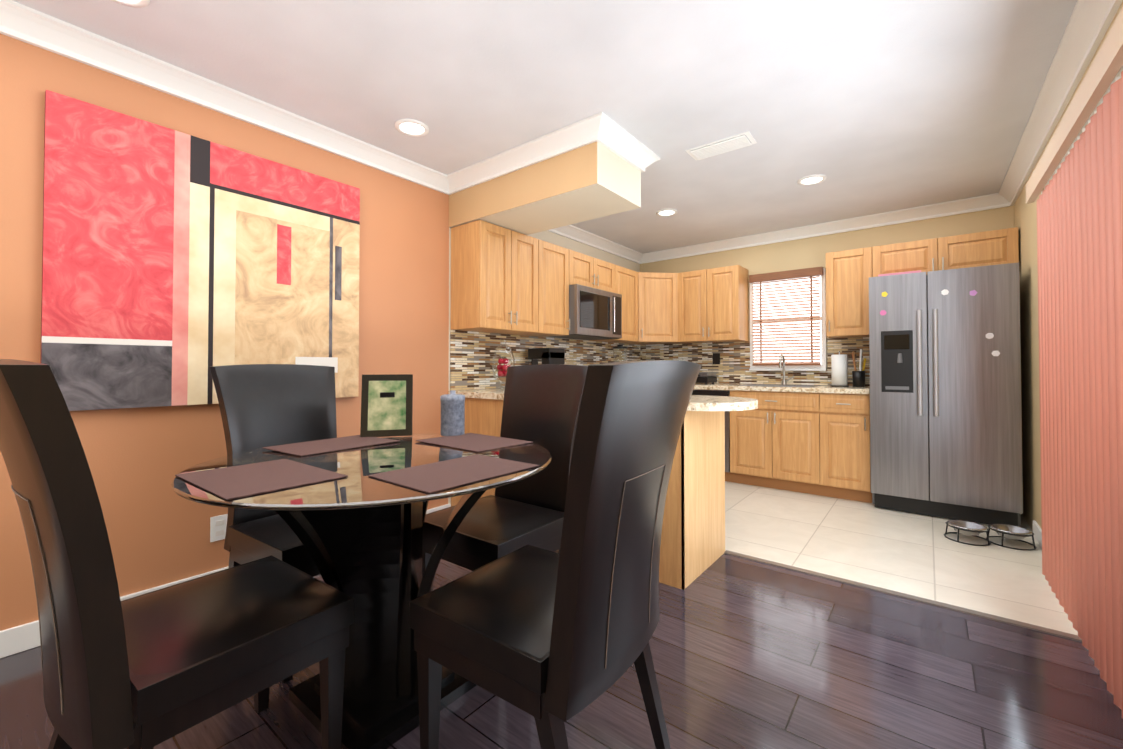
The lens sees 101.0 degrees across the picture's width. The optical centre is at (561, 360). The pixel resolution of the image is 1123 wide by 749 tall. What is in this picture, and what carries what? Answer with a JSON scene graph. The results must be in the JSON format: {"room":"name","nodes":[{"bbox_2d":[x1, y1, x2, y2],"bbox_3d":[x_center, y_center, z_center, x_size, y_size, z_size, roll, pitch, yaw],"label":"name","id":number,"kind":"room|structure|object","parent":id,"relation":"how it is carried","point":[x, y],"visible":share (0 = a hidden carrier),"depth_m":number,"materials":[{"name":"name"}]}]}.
{"room":"kitchen","nodes":[
{"label":"kitchen","id":0,"kind":"room"},
{"bbox_2d":[0,33,639,630],"bbox_3d":[-1.327,-0.095,2.824,0.120,2.440,7.440,-1,-1,38],"label":"wall","id":1,"kind":"structure","parent":0,"point":[156,525],"depth_m":2.12,"materials":[{"name":"orange paint"}]},
{"bbox_2d":[40,90,359,410],"bbox_3d":[-1.632,-0.423,2.309,0.038,1.260,1.275,-1,-1,38],"label":"painting","id":2,"kind":"object","parent":1,"relation":"attached to","point":[176,265],"visible":0.81,"depth_m":2.12,"materials":[{"name":"paint"}]},
{"bbox_2d":[210,514,227,541],"bbox_3d":[-1.672,0.817,2.265,0.008,0.120,0.075,-1,-1,38],"label":"electrical outlet plate","id":3,"kind":"object","parent":1,"relation":"attached to","point":[218,525],"visible":0.83,"depth_m":2.26,"materials":[{"name":"white plastic"}]},
{"bbox_2d":[0,503,450,657],"bbox_3d":[-2.155,1.058,1.649,0.015,0.100,4.355,-1,-1,38],"label":"baseboard","id":4,"kind":"structure","parent":1,"relation":"attached to","point":[19,638],"depth_m":1.78,"materials":[{"name":"white"}]},
{"bbox_2d":[0,0,455,194],"bbox_3d":[-2.130,-1.284,1.654,0.092,0.096,4.340,-1,-1,38],"label":"crown molding","id":5,"kind":"structure","parent":1,"relation":"attached to","point":[18,21],"depth_m":2.15,"materials":[{"name":"white wood"}]},
{"bbox_2d":[450,220,521,333],"bbox_3d":[-0.572,-0.599,3.424,0.321,0.745,0.365,-1,-1,38],"label":"upper cabinet","id":6,"kind":"object","parent":1,"relation":"attached to","point":[506,281],"depth_m":3.30,"materials":[{"name":"brown wood"}]},
{"bbox_2d":[502,234,545,335],"bbox_3d":[-0.402,-0.596,3.640,0.321,0.745,0.426,-1,-1,38],"label":"upper cabinet","id":7,"kind":"object","parent":1,"relation":"attached to","point":[532,254],"depth_m":3.61,"materials":[{"name":"brown wood"}]},
{"bbox_2d":[448,112,611,191],"bbox_3d":[-0.256,-1.266,2.880,1.272,0.096,0.092,-1,-1,38],"label":"crown molding","id":8,"kind":"structure","parent":1,"relation":"attached to","point":[597,127],"depth_m":2.79,"materials":[{"name":"white"}]},
{"bbox_2d":[536,242,569,337],"bbox_3d":[-0.202,-0.592,3.893,0.321,0.745,0.461,-1,-1,38],"label":"upper cabinet","id":9,"kind":"object","parent":1,"relation":"attached to","point":[557,257],"depth_m":3.86,"materials":[{"name":"brown wood"}]},
{"bbox_2d":[570,250,597,279],"bbox_3d":[0.075,-0.807,4.247,0.321,0.305,0.433,-1,-1,38],"label":"upper cabinet","id":10,"kind":"object","parent":1,"relation":"attached to","point":[581,264],"depth_m":4.14,"materials":[{"name":"brown wood"}]},
{"bbox_2d":[558,276,625,339],"bbox_3d":[0.205,-0.468,4.338,0.405,0.490,0.735,-1,-1,38],"label":"microwave","id":11,"kind":"object","parent":1,"relation":"attached to","point":[597,307],"depth_m":4.20,"materials":[{"name":"grey metal"}]},
{"bbox_2d":[547,225,643,263],"bbox_3d":[0.220,-1.239,4.628,0.092,0.096,2.240,-1,-1,38],"label":"crown molding","id":12,"kind":"structure","parent":1,"relation":"attached to","point":[574,233],"depth_m":4.83,"materials":[{"name":"white wood"}]},
{"bbox_2d":[598,259,613,283],"bbox_3d":[0.269,-0.803,4.491,0.321,0.305,0.432,-1,-1,38],"label":"upper cabinet","id":13,"kind":"object","parent":1,"relation":"attached to","point":[605,269],"depth_m":4.43,"materials":[{"name":"brown wood"}]},
{"bbox_2d":[589,264,637,343],"bbox_3d":[0.580,-0.578,4.846,0.365,0.745,0.516,-1,-1,38],"label":"upper cabinet","id":14,"kind":"object","parent":1,"relation":"attached to","point":[628,278],"depth_m":4.80,"materials":[{"name":"brown wood"}]},
{"bbox_2d":[13,0,1076,253],"bbox_3d":[0.003,-1.380,1.792,3.510,0.100,7.440,-1,-1,38],"label":"ceiling","id":15,"kind":"structure","parent":0,"point":[871,106],"depth_m":2.19,"materials":[{"name":"paint"}]},
{"bbox_2d":[111,0,149,7],"bbox_3d":[-1.585,-1.328,1.645,0.184,0.010,0.184,-1,-1,38],"label":"recessed light","id":16,"kind":"object","parent":15,"relation":"in","point":[137,3],"visible":1,"depth_m":1.71,"materials":[{"name":"white"}]},
{"bbox_2d":[395,119,428,136],"bbox_3d":[-0.844,-1.313,2.614,0.184,0.010,0.184,-1,-1,38],"label":"recessed light","id":17,"kind":"object","parent":15,"relation":"in","point":[412,127],"visible":1,"depth_m":2.61,"materials":[{"name":"white"}]},
{"bbox_2d":[602,120,655,172],"bbox_3d":[0.390,-1.268,2.747,0.092,0.096,0.480,-1,-1,38],"label":"crown molding","id":18,"kind":"structure","parent":15,"relation":"attached to","point":[623,144],"depth_m":2.76,"materials":[{"name":"white wood"}]},
{"bbox_2d":[656,209,677,215],"bbox_3d":[0.918,-1.292,4.038,0.184,0.010,0.184,-1,-1,38],"label":"recessed light","id":19,"kind":"object","parent":15,"relation":"in","point":[666,212],"visible":1,"depth_m":4.04,"materials":[{"name":"white"}]},
{"bbox_2d":[685,131,756,159],"bbox_3d":[0.974,-1.307,2.834,0.380,0.016,0.170,-1,-1,38],"label":"ceiling vent","id":20,"kind":"object","parent":15,"relation":"in","point":[730,143],"visible":1,"depth_m":2.81,"materials":[{"name":"white metal"}]},
{"bbox_2d":[797,174,825,184],"bbox_3d":[1.805,-1.302,3.338,0.184,0.010,0.184,-1,-1,38],"label":"recessed light","id":21,"kind":"object","parent":15,"relation":"in","point":[813,179],"visible":1,"depth_m":3.33,"materials":[{"name":"white"}]},
{"bbox_2d":[449,141,640,234],"bbox_3d":[-0.157,-1.145,3.175,1.300,0.330,0.504,-1,-1,38],"label":"ceiling soffit","id":22,"kind":"structure","parent":0,"point":[594,180],"depth_m":2.91,"materials":[{"name":"beige paint"}]},
{"bbox_2d":[0,550,1122,748],"bbox_3d":[-0.731,1.145,0.825,3.510,0.100,5.070,-1,-1,38],"label":"floor","id":23,"kind":"structure","parent":0,"point":[748,654],"depth_m":1.55,"materials":[{"name":"brown wood"}]},
{"bbox_2d":[0,359,353,748],"bbox_3d":[-0.940,0.550,1.130,0.528,1.100,0.659,-1,-1,38],"label":"chair","id":24,"kind":"object","parent":23,"relation":"on","point":[150,670],"visible":1,"depth_m":0.92,"materials":[{"name":"leather"}]},
{"bbox_2d":[210,364,336,683],"bbox_3d":[-1.071,0.562,1.948,0.646,1.100,0.504,-1,-1,34],"label":"chair","id":25,"kind":"object","parent":23,"relation":"on","point":[263,405],"visible":0.38,"depth_m":1.97,"materials":[{"name":"leather"}]},
{"bbox_2d":[171,433,551,748],"bbox_3d":[-0.588,0.714,1.553,1.110,0.785,1.110,-1,-1,38],"label":"dining table","id":26,"kind":"object","parent":23,"relation":"on","point":[358,531],"visible":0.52,"depth_m":1.41,"materials":[{"name":"black"}]},
{"bbox_2d":[175,459,347,499],"bbox_3d":[-0.821,0.314,1.264,0.396,0.003,0.289,-1,-1,38],"label":"placemat","id":27,"kind":"object","parent":26,"relation":"on","point":[233,482],"visible":0.93,"depth_m":1.24,"materials":[{"name":"brown fabric"}]},
{"bbox_2d":[262,435,399,455],"bbox_3d":[-0.878,0.322,1.788,0.280,0.003,0.390,-1,-1,34],"label":"placemat","id":28,"kind":"object","parent":26,"relation":"on","point":[323,446],"visible":0.93,"depth_m":1.75,"materials":[{"name":"brown fabric"}]},
{"bbox_2d":[360,374,412,436],"bbox_3d":[-0.767,0.194,2.045,0.210,0.268,0.116,0,-1,-17],"label":"framed picture","id":29,"kind":"object","parent":26,"relation":"on","point":[386,405],"visible":1,"depth_m":2.01,"materials":[{"name":"black"}]},
{"bbox_2d":[440,390,464,435],"bbox_3d":[-0.482,0.229,2.050,0.108,0.197,0.108,-1,-1,38],"label":"candle","id":30,"kind":"object","parent":26,"relation":"on","point":[452,413],"visible":1,"depth_m":2.01,"materials":[{"name":"grey wax"}]},
{"bbox_2d":[368,454,538,493],"bbox_3d":[-0.298,0.315,1.329,0.282,0.003,0.392,-1,-1,38],"label":"placemat","id":31,"kind":"object","parent":26,"relation":"on","point":[429,478],"visible":0.93,"depth_m":1.30,"materials":[{"name":"brown fabric"}]},
{"bbox_2d":[415,433,532,451],"bbox_3d":[-0.352,0.323,1.857,0.398,0.003,0.292,-1,-1,38],"label":"placemat","id":32,"kind":"object","parent":26,"relation":"on","point":[474,442],"visible":0.93,"depth_m":1.84,"materials":[{"name":"brown fabric"}]},
{"bbox_2d":[422,364,587,590],"bbox_3d":[-0.226,0.563,2.022,0.508,1.100,0.650,-1,-1,38],"label":"chair","id":33,"kind":"object","parent":23,"relation":"on","point":[541,404],"visible":0.58,"depth_m":2.06,"materials":[{"name":"leather"}]},
{"bbox_2d":[410,360,700,748],"bbox_3d":[0.000,0.552,1.247,0.659,1.100,0.528,-1,-1,38],"label":"chair","id":34,"kind":"object","parent":23,"relation":"on","point":[551,642],"visible":1,"depth_m":1.05,"materials":[{"name":"leather"}]},
{"bbox_2d":[724,550,1081,641],"bbox_3d":[1.543,1.114,2.260,1.480,0.006,0.040,-1,-1,38],"label":"threshold strip","id":35,"kind":"object","parent":23,"relation":"on","point":[980,614],"depth_m":2.15,"materials":[{"name":"beige"}]},
{"bbox_2d":[640,206,1013,352],"bbox_3d":[2.319,-0.068,4.608,3.390,2.440,0.120,-1,-1,38],"label":"wall","id":36,"kind":"structure","parent":0,"point":[810,252],"depth_m":4.41,"materials":[{"name":"beige paint"}]},
{"bbox_2d":[638,272,681,344],"bbox_3d":[1.009,-0.573,5.131,0.686,0.745,0.686,-1,-1,38],"label":"upper cabinet","id":37,"kind":"object","parent":36,"relation":"attached to","point":[659,294],"depth_m":4.95,"materials":[{"name":"brown wood"}]},
{"bbox_2d":[682,268,713,342],"bbox_3d":[1.463,-0.576,4.981,0.434,0.745,0.360,-1,-1,38],"label":"upper cabinet","id":38,"kind":"object","parent":36,"relation":"attached to","point":[698,285],"depth_m":4.83,"materials":[{"name":"brown wood"}]},
{"bbox_2d":[714,265,748,341],"bbox_3d":[1.700,-0.578,4.818,0.383,0.745,0.321,-1,-1,38],"label":"upper cabinet","id":39,"kind":"object","parent":36,"relation":"attached to","point":[731,317],"depth_m":4.66,"materials":[{"name":"brown wood"}]},
{"bbox_2d":[749,268,826,370],"bbox_3d":[2.217,-0.389,4.572,0.690,0.970,0.060,-1,-1,38],"label":"window","id":40,"kind":"structure","parent":36,"relation":"in","point":[822,327],"depth_m":4.55,"materials":[{"name":"white"}]},
{"bbox_2d":[749,267,822,365],"bbox_3d":[2.196,-0.417,4.545,0.660,0.925,0.060,-1,-1,38],"label":"window blinds","id":41,"kind":"object","parent":40,"relation":"attached to","point":[798,274],"visible":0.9,"depth_m":4.53,"materials":[{"name":"white plastic"}]},
{"bbox_2d":[644,193,995,262],"bbox_3d":[2.159,-1.240,4.617,3.150,0.096,0.092,-1,-1,38],"label":"crown molding","id":42,"kind":"structure","parent":36,"relation":"attached to","point":[985,202],"depth_m":4.29,"materials":[{"name":"white wood"}]},
{"bbox_2d":[826,247,873,337],"bbox_3d":[2.578,-0.588,4.124,0.344,0.745,0.321,-1,-1,38],"label":"upper cabinet","id":43,"kind":"object","parent":36,"relation":"attached to","point":[848,272],"depth_m":4.00,"materials":[{"name":"brown wood"}]},
{"bbox_2d":[874,236,949,276],"bbox_3d":[2.906,-0.812,3.869,0.491,0.305,0.321,-1,-1,38],"label":"upper cabinet","id":44,"kind":"object","parent":36,"relation":"attached to","point":[927,255],"depth_m":3.72,"materials":[{"name":"brown wood"}]},
{"bbox_2d":[950,227,1018,268],"bbox_3d":[3.206,-0.816,3.632,0.516,0.305,0.321,-1,-1,38],"label":"upper cabinet","id":45,"kind":"object","parent":36,"relation":"attached to","point":[995,247],"depth_m":3.46,"materials":[{"name":"brown wood"}]},
{"bbox_2d":[725,481,1077,634],"bbox_3d":[1.575,1.189,3.743,3.510,0.100,2.370,-1,-1,38],"label":"floor","id":46,"kind":"structure","parent":0,"point":[917,555],"depth_m":2.74,"materials":[{"name":"beige tile"}]},
{"bbox_2d":[451,398,731,589],"bbox_3d":[0.101,0.691,3.074,1.785,0.875,0.661,-1,-1,38],"label":"base cabinet","id":47,"kind":"object","parent":46,"relation":"on","point":[693,526],"depth_m":2.43,"materials":[{"name":"brown wood"}]},
{"bbox_2d":[528,348,564,363],"bbox_3d":[-0.127,0.060,3.888,0.240,0.330,0.200,-1,-1,38],"label":"coffee maker","id":48,"kind":"object","parent":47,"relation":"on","point":[551,355],"visible":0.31,"depth_m":3.81,"materials":[{"name":"black plastic"}]},
{"bbox_2d":[448,386,771,413],"bbox_3d":[0.178,0.232,2.969,2.045,0.040,0.630,-1,-1,38],"label":"countertop","id":49,"kind":"structure","parent":47,"relation":"on","point":[698,403],"depth_m":2.53,"materials":[{"name":"beige stone"}]},
{"bbox_2d":[492,339,514,389],"bbox_3d":[-0.434,0.026,3.468,0.170,0.385,0.170,-1,-1,38],"label":"jar","id":50,"kind":"object","parent":49,"relation":"on","point":[504,361],"visible":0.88,"depth_m":3.45,"materials":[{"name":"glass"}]},
{"bbox_2d":[692,386,735,482],"bbox_3d":[1.497,0.716,4.732,0.741,0.875,0.676,-1,-1,38],"label":"base cabinet","id":51,"kind":"object","parent":46,"relation":"on","point":[697,389],"depth_m":4.33,"materials":[{"name":"brown wood"}]},
{"bbox_2d":[736,390,827,496],"bbox_3d":[2.073,0.710,4.313,0.807,0.875,0.620,-1,-1,38],"label":"base cabinet","id":52,"kind":"object","parent":46,"relation":"on","point":[807,432],"depth_m":4.04,"materials":[{"name":"brown wood"}]},
{"bbox_2d":[695,382,869,393],"bbox_3d":[1.685,0.257,4.617,2.367,0.040,0.635,-1,-1,38],"label":"countertop","id":53,"kind":"structure","parent":52,"relation":"on","point":[717,385],"depth_m":4.04,"materials":[{"name":"beige stone"}]},
{"bbox_2d":[613,345,627,361],"bbox_3d":[0.603,0.036,4.764,0.170,0.405,0.170,-1,-1,38],"label":"blender","id":54,"kind":"object","parent":53,"relation":"on","point":[620,347],"visible":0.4,"depth_m":4.74,"materials":[{"name":"black plastic"}]},
{"bbox_2d":[696,372,716,383],"bbox_3d":[1.408,0.179,4.846,0.340,0.120,0.290,-1,-1,38],"label":"appliance","id":55,"kind":"object","parent":53,"relation":"on","point":[704,377],"visible":0.54,"depth_m":4.70,"materials":[{"name":"black plastic"}]},
{"bbox_2d":[830,351,848,386],"bbox_3d":[2.502,0.069,4.168,0.150,0.320,0.150,-1,-1,38],"label":"paper towel roll","id":56,"kind":"object","parent":53,"relation":"on","point":[839,369],"visible":0.98,"depth_m":4.12,"materials":[{"name":"white paper"}]},
{"bbox_2d":[852,349,866,386],"bbox_3d":[2.633,0.063,4.093,0.111,0.331,0.110,-1,-1,38],"label":"utensil holder","id":57,"kind":"object","parent":53,"relation":"on","point":[858,378],"visible":1,"depth_m":4.06,"materials":[{"name":"black plastic"}]},
{"bbox_2d":[828,394,871,502],"bbox_3d":[2.458,0.705,4.009,0.415,0.875,0.620,-1,-1,38],"label":"base cabinet","id":58,"kind":"object","parent":46,"relation":"on","point":[849,469],"depth_m":3.74,"materials":[{"name":"brown wood"}]},
{"bbox_2d":[869,262,1022,525],"bbox_3d":[2.898,0.241,3.555,0.833,1.770,0.768,-1,-1,38],"label":"fridge","id":59,"kind":"object","parent":46,"relation":"on","point":[945,395],"visible":0.94,"depth_m":3.27,"materials":[{"name":"grey metal"}]},
{"bbox_2d":[878,270,920,276],"bbox_3d":[2.687,-0.661,3.676,0.270,0.053,0.200,-1,-1,38],"label":"box","id":60,"kind":"object","parent":59,"relation":"on","point":[918,271],"visible":0.25,"depth_m":3.60,"materials":[{"name":"pink"}]},
{"bbox_2d":[943,520,1036,550],"bbox_3d":[2.659,1.078,2.882,0.434,0.092,0.303,-1,-1,38],"label":"stand","id":61,"kind":"object","parent":46,"relation":"on","point":[1003,531],"visible":1,"depth_m":2.87,"materials":[{"name":"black metal"}]},
{"bbox_2d":[1014,2,1122,530],"bbox_3d":[1.296,-0.127,0.676,0.120,2.440,7.320,-1,-1,38],"label":"wall","id":62,"kind":"structure","parent":0,"point":[1025,218],"depth_m":3.09,"materials":[{"name":"beige paint"}]},
{"bbox_2d":[1033,520,1041,548],"bbox_3d":[2.876,1.074,2.768,0.015,0.100,0.550,-1,-1,38],"label":"baseboard","id":63,"kind":"structure","parent":62,"relation":"attached to","point":[1037,531],"depth_m":2.86,"materials":[{"name":"white"}]},
{"bbox_2d":[996,0,1122,207],"bbox_3d":[1.250,-1.297,0.806,0.092,0.096,7.200,-1,-1,38],"label":"crown molding","id":64,"kind":"structure","parent":62,"relation":"attached to","point":[1086,30],"depth_m":2.13,"materials":[{"name":"white"}]},
{"bbox_2d":[1026,7,1122,718],"bbox_3d":[1.729,0.054,1.408,0.105,2.050,2.710,-1,-1,38],"label":"window blinds","id":65,"kind":"object","parent":62,"relation":"attached to","point":[1080,253],"visible":1,"depth_m":1.70,"materials":[{"name":"pink fabric"}]},
{"bbox_2d":[1044,65,1122,186],"bbox_3d":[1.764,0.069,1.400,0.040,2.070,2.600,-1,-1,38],"label":"curtain rod","id":66,"kind":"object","parent":62,"relation":"in","point":[1117,75],"depth_m":1.80,"materials":[{"name":"white"}]}
]}

